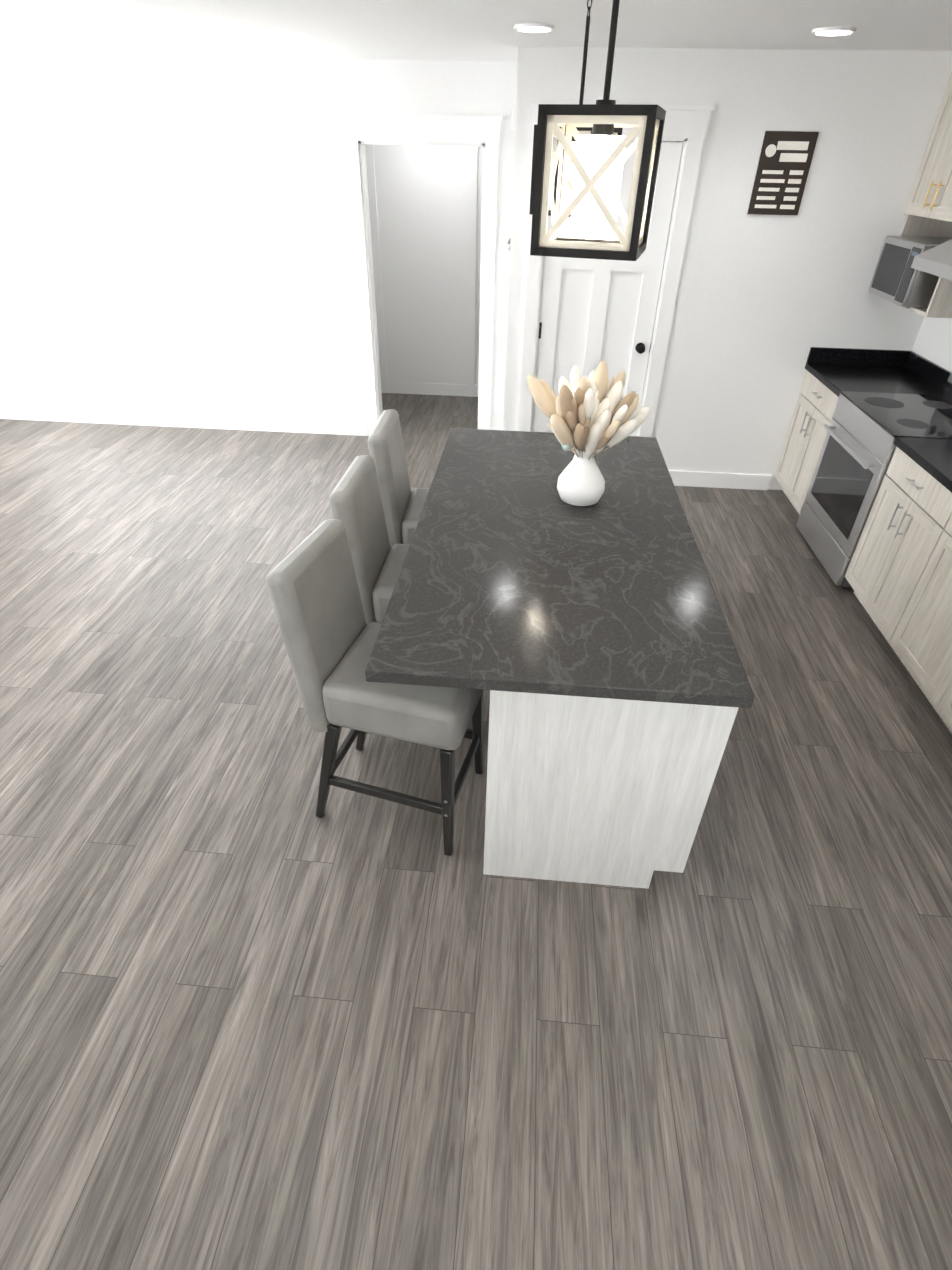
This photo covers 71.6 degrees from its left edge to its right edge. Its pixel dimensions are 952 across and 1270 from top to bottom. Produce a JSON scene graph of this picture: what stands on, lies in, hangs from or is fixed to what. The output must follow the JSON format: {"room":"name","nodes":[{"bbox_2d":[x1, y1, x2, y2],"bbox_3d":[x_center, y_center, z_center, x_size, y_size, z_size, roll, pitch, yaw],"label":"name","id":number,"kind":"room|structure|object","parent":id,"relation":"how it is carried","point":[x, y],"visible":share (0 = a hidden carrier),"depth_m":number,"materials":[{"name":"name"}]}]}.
{"room":"kitchen","nodes":[
{"label":"kitchen","id":0,"kind":"room"},
{"bbox_2d":[0,56,517,429],"bbox_3d":[-2.415,-2.888,5.194,5.640,2.493,0.120,4,36,4],"label":"wall","id":1,"kind":"structure","parent":0,"point":[176,237],"depth_m":4.96,"materials":[{"name":"paint"}]},
{"bbox_2d":[0,406,368,435],"bbox_3d":[-3.021,-1.926,5.878,4.175,0.115,0.016,4,36,4],"label":"baseboard","id":2,"kind":"structure","parent":1,"relation":"attached to","point":[6,412],"depth_m":5.84,"materials":[{"name":"white wood"}]},
{"bbox_2d":[338,114,502,435],"bbox_3d":[-0.385,-2.644,5.151,1.110,2.215,0.200,4,36,4],"label":"door frame","id":3,"kind":"structure","parent":1,"relation":"attached to","point":[360,132],"depth_m":4.99,"materials":[{"name":"white wood"}]},
{"bbox_2d":[373,144,466,384],"bbox_3d":[-0.490,-3.313,6.176,0.800,2.060,0.011,4,36,4],"label":"wall","id":4,"kind":"structure","parent":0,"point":[421,195],"depth_m":6.07,"materials":[{"name":"white paint"}]},
{"bbox_2d":[0,393,951,1269],"bbox_3d":[-1.265,-0.397,3.986,8.400,0.060,9.100,4,36,4],"label":"floor","id":5,"kind":"structure","parent":0,"point":[256,1013],"depth_m":2.07,"materials":[{"name":"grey wood"}]},
{"bbox_2d":[329,455,409,624],"bbox_3d":[-0.219,-0.157,2.743,0.582,1.060,0.428,4,36,4],"label":"stool","id":6,"kind":"object","parent":5,"relation":"on","point":[356,504],"visible":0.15,"depth_m":2.52,"materials":[{"name":"grey leather"}]},
{"bbox_2d":[266,519,483,855],"bbox_3d":[-0.281,0.196,2.259,0.582,1.060,0.428,10,37,12],"label":"stool","id":7,"kind":"object","parent":5,"relation":"on","point":[329,635],"visible":0.77,"depth_m":2.07,"materials":[{"name":"grey leather"}]},
{"bbox_2d":[368,409,428,547],"bbox_3d":[-0.167,-0.503,3.215,0.582,1.060,0.428,3,36,2],"label":"stool","id":8,"kind":"object","parent":5,"relation":"on","point":[402,503],"visible":0.25,"depth_m":2.97,"materials":[{"name":"grey leather"}]},
{"bbox_2d":[483,692,737,888],"bbox_3d":[0.440,-0.032,2.734,0.662,0.884,1.795,4,36,4],"label":"kitchen island","id":9,"kind":"object","parent":5,"relation":"on","point":[603,792],"depth_m":1.98,"materials":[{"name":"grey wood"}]},
{"bbox_2d":[365,428,754,707],"bbox_3d":[0.289,-0.416,2.470,1.000,0.039,1.895,4,36,4],"label":"island countertop","id":10,"kind":"structure","parent":9,"relation":"on","point":[503,584],"depth_m":2.06,"materials":[{"name":"grey stone"}]},
{"bbox_2d":[527,360,649,505],"bbox_3d":[0.396,-0.733,2.422,0.444,0.531,0.354,4,36,4],"label":"vase","id":11,"kind":"object","parent":10,"relation":"on","point":[592,415],"visible":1,"depth_m":2.32,"materials":[{"name":"white ceramic"}]},
{"bbox_2d":[775,370,838,514],"bbox_3d":[2.498,-1.232,4.438,0.663,0.872,0.665,4,36,4],"label":"base cabinet","id":12,"kind":"object","parent":5,"relation":"on","point":[817,400],"visible":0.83,"depth_m":4.42,"materials":[{"name":"beige wood"}]},
{"bbox_2d":[805,347,950,396],"bbox_3d":[2.514,-1.641,4.138,0.646,0.138,0.668,4,36,4],"label":"countertop","id":13,"kind":"structure","parent":12,"relation":"on","point":[836,371],"depth_m":4.24,"materials":[{"name":"black stone"}]},
{"bbox_2d":[796,371,951,588],"bbox_3d":[2.407,-0.939,3.769,0.705,1.186,0.764,4,36,4],"label":"range","id":14,"kind":"object","parent":5,"relation":"on","point":[864,430],"visible":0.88,"depth_m":3.73,"materials":[{"name":"grey metal"}]},
{"bbox_2d":[845,447,951,658],"bbox_3d":[2.374,-0.402,3.300,0.663,0.872,0.620,4,36,4],"label":"base cabinet","id":15,"kind":"object","parent":5,"relation":"on","point":[907,521],"visible":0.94,"depth_m":3.26,"materials":[{"name":"beige wood"}]},
{"bbox_2d":[890,514,951,733],"bbox_3d":[2.304,0.068,2.658,0.663,0.872,0.970,4,36,4],"label":"base cabinet","id":16,"kind":"object","parent":5,"relation":"on","point":[921,640],"visible":1,"depth_m":2.94,"materials":[{"name":"beige wood"}]},
{"bbox_2d":[894,436,951,492],"bbox_3d":[2.316,-0.243,2.385,0.646,0.328,2.294,4,36,4],"label":"countertop","id":17,"kind":"structure","parent":16,"relation":"on","point":[932,457],"depth_m":3.11,"materials":[{"name":"black stone"}]},
{"bbox_2d":[0,0,951,61],"bbox_3d":[-1.225,-2.456,2.477,8.400,0.060,9.100,4,36,4],"label":"ceiling","id":18,"kind":"structure","parent":0,"point":[444,30],"depth_m":3.10,"materials":[{"name":"paint"}]},
{"bbox_2d":[514,23,553,32],"bbox_3d":[0.267,-2.793,3.039,0.184,0.013,0.184,4,36,4],"label":"recessed light","id":19,"kind":"object","parent":18,"relation":"in","point":[533,27],"visible":1,"depth_m":3.00,"materials":[{"name":"white plastic"}]},
{"bbox_2d":[529,0,622,216],"bbox_3d":[0.352,-1.789,2.208,0.226,0.648,0.226,21,41,25],"label":"pendant light","id":20,"kind":"object","parent":18,"relation":"hanging from","point":[586,131],"visible":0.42,"depth_m":2.25,"materials":[{"name":"black metal"}]},
{"bbox_2d":[530,0,665,260],"bbox_3d":[0.263,-1.125,1.299,0.226,0.648,0.226,11,37,13],"label":"pendant light","id":21,"kind":"object","parent":18,"relation":"hanging from","point":[598,161],"visible":1,"depth_m":1.36,"materials":[{"name":"black metal"}]},
{"bbox_2d":[812,26,856,35],"bbox_3d":[1.615,-2.723,2.980,0.184,0.013,0.184,4,36,4],"label":"recessed light","id":22,"kind":"object","parent":18,"relation":"in","point":[832,31],"visible":1,"depth_m":2.95,"materials":[{"name":"white plastic"}]},
{"bbox_2d":[474,146,482,384],"bbox_3d":[-0.132,-3.496,6.086,4.000,2.493,0.120,4,36,4],"label":"wall","id":23,"kind":"structure","parent":0,"point":[478,238],"depth_m":6.03,"materials":[{"name":"white paint"}]},
{"bbox_2d":[387,381,477,396],"bbox_3d":[-0.157,-2.497,6.734,3.760,0.115,0.016,4,36,4],"label":"baseboard","id":24,"kind":"structure","parent":23,"relation":"attached to","point":[393,387],"depth_m":6.75,"materials":[{"name":"white wood"}]},
{"bbox_2d":[532,139,664,431],"bbox_3d":[0.886,-2.710,5.040,0.994,2.493,0.050,4,36,4],"label":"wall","id":25,"kind":"structure","parent":0,"point":[540,316],"depth_m":5.20,"materials":[{"name":"paint"}]},
{"bbox_2d":[503,47,951,489],"bbox_3d":[1.547,-2.180,4.335,2.670,2.493,0.110,4,36,4],"label":"wall","id":26,"kind":"structure","parent":0,"point":[764,304],"depth_m":4.01,"materials":[{"name":"paint"}]},
{"bbox_2d":[533,140,682,435],"bbox_3d":[0.808,-2.034,4.450,0.786,2.073,0.114,4,36,4],"label":"pantry door","id":27,"kind":"structure","parent":26,"relation":"in","point":[595,313],"depth_m":4.37,"materials":[{"name":"white wood"}]},
{"bbox_2d":[518,103,714,436],"bbox_3d":[0.811,-2.118,4.436,1.024,2.250,0.150,4,36,4],"label":"door frame","id":28,"kind":"structure","parent":26,"relation":"attached to","point":[686,125],"depth_m":4.23,"materials":[{"name":"white wood"}]},
{"bbox_2d":[669,470,770,489],"bbox_3d":[1.737,-1.170,4.974,0.919,0.115,0.016,4,36,4],"label":"baseboard","id":29,"kind":"structure","parent":26,"relation":"attached to","point":[722,480],"depth_m":4.96,"materials":[{"name":"white"}]},
{"bbox_2d":[747,131,818,214],"bbox_3d":[1.787,-2.690,3.857,0.292,0.399,0.016,4,36,4],"label":"sign","id":30,"kind":"object","parent":26,"relation":"attached to","point":[784,164],"visible":1,"depth_m":3.85,"materials":[{"name":"black"}]},
{"bbox_2d":[912,317,951,371],"bbox_3d":[2.755,-0.767,2.439,0.150,2.493,6.450,4,36,4],"label":"wall","id":31,"kind":"structure","parent":0,"point":[933,343],"depth_m":4.09,"materials":[{"name":"paint"}]},
{"bbox_2d":[880,72,951,317],"bbox_3d":[2.667,-2.415,3.573,0.373,1.168,0.641,4,36,4],"label":"upper cabinet","id":32,"kind":"object","parent":31,"relation":"attached to","point":[928,210],"visible":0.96,"depth_m":3.64,"materials":[{"name":"beige wood"}]},
{"bbox_2d":[868,236,951,307],"bbox_3d":[2.637,-2.118,3.852,0.393,0.313,0.500,4,36,4],"label":"microwave","id":33,"kind":"object","parent":32,"relation":"in","point":[897,279],"visible":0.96,"depth_m":3.77,"materials":[{"name":"silver metal"}]},
{"bbox_2d":[911,239,951,280],"bbox_3d":[2.543,-2.092,2.938,0.500,0.927,0.758,4,36,4],"label":"range hood","id":34,"kind":"object","parent":31,"relation":"attached to","point":[936,261],"visible":1,"depth_m":3.33,"materials":[{"name":"silver metal"}]},
{"bbox_3d":[0.311,-2.520,4.765,0.110,2.493,0.765,4,36,4],"label":"wall","id":35,"kind":"structure","parent":0,"visible":0},
{"bbox_2d":[512,109,515,134],"bbox_3d":[0.251,-3.279,4.224,0.039,0.125,0.135,4,36,4],"label":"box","id":36,"kind":"object","parent":35,"relation":"attached to","point":[513,118],"visible":0.52,"depth_m":4.16,"materials":[{"name":"white plastic"}]}
]}

